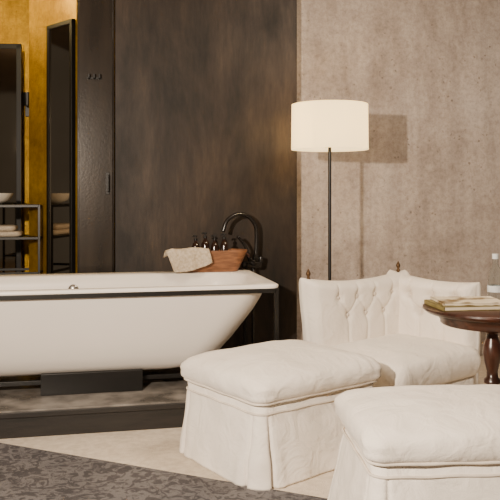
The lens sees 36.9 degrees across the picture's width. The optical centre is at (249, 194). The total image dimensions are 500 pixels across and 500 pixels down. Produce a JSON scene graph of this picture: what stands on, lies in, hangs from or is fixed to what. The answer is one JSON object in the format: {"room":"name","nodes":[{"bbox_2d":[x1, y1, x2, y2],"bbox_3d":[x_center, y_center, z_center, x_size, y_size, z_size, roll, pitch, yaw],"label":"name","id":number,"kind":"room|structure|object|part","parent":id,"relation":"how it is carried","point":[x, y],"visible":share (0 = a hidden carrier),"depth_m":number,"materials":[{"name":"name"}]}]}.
{"room":"hotel room","nodes":[
{"label":"hotel room","id":0,"kind":"room"},
{"bbox_2d":[29,0,76,273],"bbox_3d":[-1.413,-0.350,5.395,0.642,3.200,0.031,0,0,44],"label":"wall","id":1,"kind":"structure","parent":0,"point":[42,13],"depth_m":5.50,"materials":[{"name":"paint"}]},
{"bbox_2d":[0,204,41,274],"bbox_3d":[-1.835,0.589,5.458,0.618,1.041,0.338,0,0,-12],"label":"washstand","id":2,"kind":"object","parent":1,"relation":"attached to","point":[23,237],"visible":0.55,"depth_m":5.36,"materials":[{"name":"black metal"}]},
{"bbox_2d":[0,193,13,203],"bbox_3d":[-1.874,0.027,5.449,0.300,0.080,0.300,0,0,0],"label":"basin","id":3,"kind":"object","parent":2,"relation":"on","point":[4,197],"visible":0.95,"depth_m":5.39,"materials":[{"name":"white ceramic"}]},
{"bbox_2d":[0,230,23,236],"bbox_3d":[-1.835,0.281,5.458,0.347,0.040,0.240,0,0,-12],"label":"folded towel","id":4,"kind":"object","parent":2,"relation":"on","point":[16,233],"visible":0.91,"depth_m":5.37,"materials":[{"name":"beige fabric"}]},
{"bbox_2d":[0,225,17,230],"bbox_3d":[-1.854,0.240,5.454,0.306,0.040,0.240,0,0,-12],"label":"folded towel","id":5,"kind":"object","parent":4,"relation":"on","point":[2,227],"visible":1,"depth_m":5.37,"materials":[{"name":"beige fabric"}]},
{"bbox_2d":[0,204,39,204],"bbox_3d":[-1.835,0.074,5.458,0.600,0.012,0.320,0,0,-12],"label":"countertop","id":6,"kind":"structure","parent":2,"relation":"on","point":[0,204],"depth_m":5.37,"materials":[{"name":"black metal"}]},
{"bbox_2d":[46,19,74,273],"bbox_3d":[-1.329,-0.120,5.264,0.330,2.180,0.030,0,0,44],"label":"framed mirror","id":7,"kind":"object","parent":1,"relation":"attached to","point":[60,36],"visible":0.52,"depth_m":5.26,"materials":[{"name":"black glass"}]},
{"bbox_3d":[-1.329,-0.120,5.264,0.270,2.120,0.008,0,0,44],"label":"glass","id":8,"kind":"part","parent":7,"relation":"part of","materials":[{"name":"mirror"}]},
{"bbox_2d":[0,0,114,271],"bbox_3d":[-2.284,-0.350,6.415,3.200,3.200,0.121,0,0,-12],"label":"wall","id":9,"kind":"structure","parent":0,"point":[14,14],"depth_m":6.43,"materials":[{"name":"paint"}]},
{"bbox_2d":[0,43,21,272],"bbox_3d":[-2.386,-0.130,6.225,0.960,2.260,0.031,0,0,-4],"label":"framed mirror","id":10,"kind":"object","parent":9,"relation":"attached to","point":[10,54],"visible":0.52,"depth_m":6.25,"materials":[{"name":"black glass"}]},
{"bbox_2d":[22,92,28,116],"bbox_3d":[-1.880,-0.765,6.343,0.090,0.190,0.160,0,0,-12],"label":"wall lamp","id":11,"kind":"object","parent":9,"relation":"attached to","point":[25,95],"visible":0.76,"depth_m":6.28,"materials":[{"name":"black metal"}]},
{"bbox_3d":[-1.873,-0.805,6.309,0.090,0.110,0.090,0,0,-12],"label":"lamp shade","id":12,"kind":"part","parent":11,"relation":"part of","materials":[{"name":"black metal"}]},
{"bbox_2d":[115,0,296,349],"bbox_3d":[-0.308,-0.350,5.332,1.285,3.200,0.160,0,0,-12],"label":"wall partition","id":13,"kind":"structure","parent":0,"point":[206,90],"depth_m":5.26,"materials":[{"name":"wood"}]},
{"bbox_2d":[0,356,499,498],"bbox_3d":[0.354,1.300,3.142,12.000,0.100,9.000,0,0,-12],"label":"floor","id":14,"kind":"structure","parent":0,"point":[158,449],"depth_m":3.67,"materials":[{"name":"beige concrete"}]},
{"bbox_2d":[0,367,187,438],"bbox_3d":[-1.434,1.179,4.403,3.235,0.141,1.190,0,0,-12],"label":"plinth","id":15,"kind":"object","parent":14,"relation":"on","point":[24,412],"visible":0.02,"depth_m":3.99,"materials":[{"name":"black wood"}]},
{"bbox_2d":[0,270,278,395],"bbox_3d":[-0.987,0.807,4.426,2.182,0.604,0.876,0,0,-12],"label":"bathtub","id":16,"kind":"object","parent":15,"relation":"on","point":[83,333],"visible":0.87,"depth_m":4.16,"materials":[{"name":"white ceramic"}]},
{"bbox_2d":[189,249,249,271],"bbox_3d":[-0.243,0.433,4.963,0.491,0.140,0.170,0,0,-12],"label":"tray","id":17,"kind":"object","parent":16,"relation":"on","point":[230,260],"visible":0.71,"depth_m":4.91,"materials":[{"name":"brown wood"}]},
{"bbox_2d":[163,247,212,272],"bbox_3d":[-0.397,0.416,4.825,0.311,0.157,0.092,0,0,-12],"label":"towel","id":18,"kind":"object","parent":17,"relation":"on","point":[193,258],"visible":1,"depth_m":4.80,"materials":[{"name":"beige fabric"}]},
{"bbox_2d":[192,235,199,247],"bbox_3d":[-0.359,0.378,4.961,0.052,0.226,0.052,0,0,-12],"label":"pump bottle","id":19,"kind":"object","parent":17,"relation":"in","point":[195,244],"visible":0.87,"depth_m":4.95,"materials":[{"name":"brown glass"}]},
{"bbox_2d":[201,232,208,247],"bbox_3d":[-0.297,0.369,4.970,0.056,0.244,0.056,0,0,-12],"label":"pump bottle","id":20,"kind":"object","parent":17,"relation":"in","point":[205,244],"visible":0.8,"depth_m":4.96,"materials":[{"name":"brown glass"}]},
{"bbox_2d":[211,235,218,250],"bbox_3d":[-0.235,0.378,4.989,0.052,0.226,0.052,0,0,-12],"label":"pump bottle","id":21,"kind":"object","parent":17,"relation":"in","point":[214,246],"visible":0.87,"depth_m":4.97,"materials":[{"name":"brown glass"}]},
{"bbox_2d":[220,233,227,250],"bbox_3d":[-0.172,0.373,4.997,0.054,0.235,0.054,0,0,-12],"label":"pump bottle","id":22,"kind":"object","parent":17,"relation":"in","point":[224,245],"visible":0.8,"depth_m":4.98,"materials":[{"name":"brown glass"}]},
{"bbox_2d":[221,212,262,343],"bbox_3d":[-0.034,0.613,5.137,0.312,0.991,0.144,0,0,-38],"label":"faucet","id":23,"kind":"object","parent":15,"relation":"on","point":[256,262],"visible":0.66,"depth_m":5.19,"materials":[{"name":"black metal"}]},
{"bbox_3d":[-0.067,0.303,5.150,0.284,0.371,0.037,0,0,-28],"label":"spout","id":24,"kind":"part","parent":23,"relation":"part of","materials":[{"name":"black metal"}]},
{"bbox_2d":[77,0,113,272],"bbox_3d":[-1.048,-0.300,5.100,0.245,3.100,0.137,0,0,-12],"label":"door","id":25,"kind":"structure","parent":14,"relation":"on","point":[95,18],"depth_m":5.08,"materials":[{"name":"brown wood"}]},
{"bbox_3d":[-0.963,-0.080,5.073,0.026,0.150,0.042,0,0,-12],"label":"handle","id":26,"kind":"part","parent":25,"relation":"part of","materials":[{"name":"grey metal"}]},
{"bbox_2d":[0,443,326,499],"bbox_3d":[-0.476,1.248,2.008,2.900,0.004,2.600,0,0,24],"label":"patterned rug","id":27,"kind":"object","parent":14,"relation":"on","point":[26,473],"visible":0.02,"depth_m":3.24,"materials":[{"name":"carpet"}]},
{"bbox_2d":[179,340,381,490],"bbox_3d":[0.149,0.994,3.641,0.840,0.503,0.716,0,0,-37],"label":"ottoman","id":28,"kind":"object","parent":27,"relation":"on","point":[262,416],"visible":0.93,"depth_m":3.35,"materials":[{"name":"white fabric"}]},
{"bbox_2d":[180,340,381,403],"bbox_3d":[0.147,0.824,3.641,0.792,0.164,0.669,0,0,-37],"label":"cushion","id":29,"kind":"object","parent":28,"relation":"on","point":[279,371],"depth_m":3.43,"materials":[{"name":"white fabric"}]},
{"bbox_2d":[327,384,499,499],"bbox_3d":[0.754,0.990,2.781,0.890,0.505,0.696,0,0,-4],"label":"ottoman","id":30,"kind":"object","parent":27,"relation":"on","point":[412,442],"visible":1,"depth_m":2.51,"materials":[{"name":"white fabric"}]},
{"bbox_2d":[334,384,499,463],"bbox_3d":[0.757,0.820,2.779,0.807,0.165,0.620,0,0,-4],"label":"cushion","id":31,"kind":"object","parent":30,"relation":"on","point":[412,424],"depth_m":2.55,"materials":[{"name":"white fabric"}]},
{"bbox_2d":[291,100,368,280],"bbox_3d":[0.510,0.336,4.800,0.492,1.828,0.492,0,0,0],"label":"floor lamp","id":32,"kind":"object","parent":14,"relation":"on","point":[329,126],"visible":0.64,"depth_m":4.60,"materials":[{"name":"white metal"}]},
{"bbox_3d":[0.510,-0.434,4.800,0.492,0.288,0.492,0,0,0],"label":"lamp shade","id":33,"kind":"part","parent":32,"relation":"part of","materials":[{"name":"fabric"}]},
{"bbox_2d":[299,261,480,387],"bbox_3d":[0.835,0.835,4.299,0.908,0.831,0.737,0,0,-40],"label":"chair","id":34,"kind":"object","parent":14,"relation":"on","point":[383,318],"visible":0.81,"depth_m":4.30,"materials":[{"name":"white fabric"}]},
{"bbox_2d":[331,333,480,387],"bbox_3d":[0.833,0.919,4.223,0.787,0.209,0.624,0,0,-40],"label":"seat cushion","id":35,"kind":"object","parent":34,"relation":"on","point":[405,359],"depth_m":4.07,"materials":[{"name":"white fabric"}]},
{"bbox_3d":[0.836,1.085,4.229,0.715,0.130,0.550,0,0,-40],"label":"seat","id":36,"kind":"part","parent":34,"relation":"part of","materials":[{"name":"white fabric"}]},
{"bbox_2d":[422,304,499,384],"bbox_3d":[1.085,0.875,3.360,0.610,0.750,0.610,0,0,0],"label":"round table","id":37,"kind":"object","parent":14,"relation":"on","point":[488,321],"visible":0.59,"depth_m":3.23,"materials":[{"name":"brown wood"}]},
{"bbox_2d":[424,299,499,310],"bbox_3d":[0.968,0.489,3.350,0.310,0.020,0.230,0,0,-8],"label":"book","id":38,"kind":"object","parent":37,"relation":"on","point":[429,302],"visible":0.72,"depth_m":3.24,"materials":[{"name":"beige paper"}]},
{"bbox_2d":[430,296,499,305],"bbox_3d":[0.972,0.472,3.350,0.280,0.012,0.210,0,0,-2],"label":"book","id":39,"kind":"object","parent":38,"relation":"on","point":[443,300],"visible":1,"depth_m":3.32,"materials":[{"name":"beige paper"}]},
{"bbox_2d":[487,254,499,299],"bbox_3d":[1.155,0.389,3.530,0.074,0.222,0.074,0,0,0],"label":"water bottle","id":40,"kind":"object","parent":37,"relation":"on","point":[493,279],"visible":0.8,"depth_m":3.51,"materials":[{"name":"clear glass"}]},
{"bbox_2d":[297,0,499,355],"bbox_3d":[3.523,-0.350,6.270,6.600,3.200,0.150,0,0,-12],"label":"wall","id":41,"kind":"structure","parent":0,"point":[424,195],"depth_m":5.69,"materials":[{"name":"beige concrete"}]}
]}

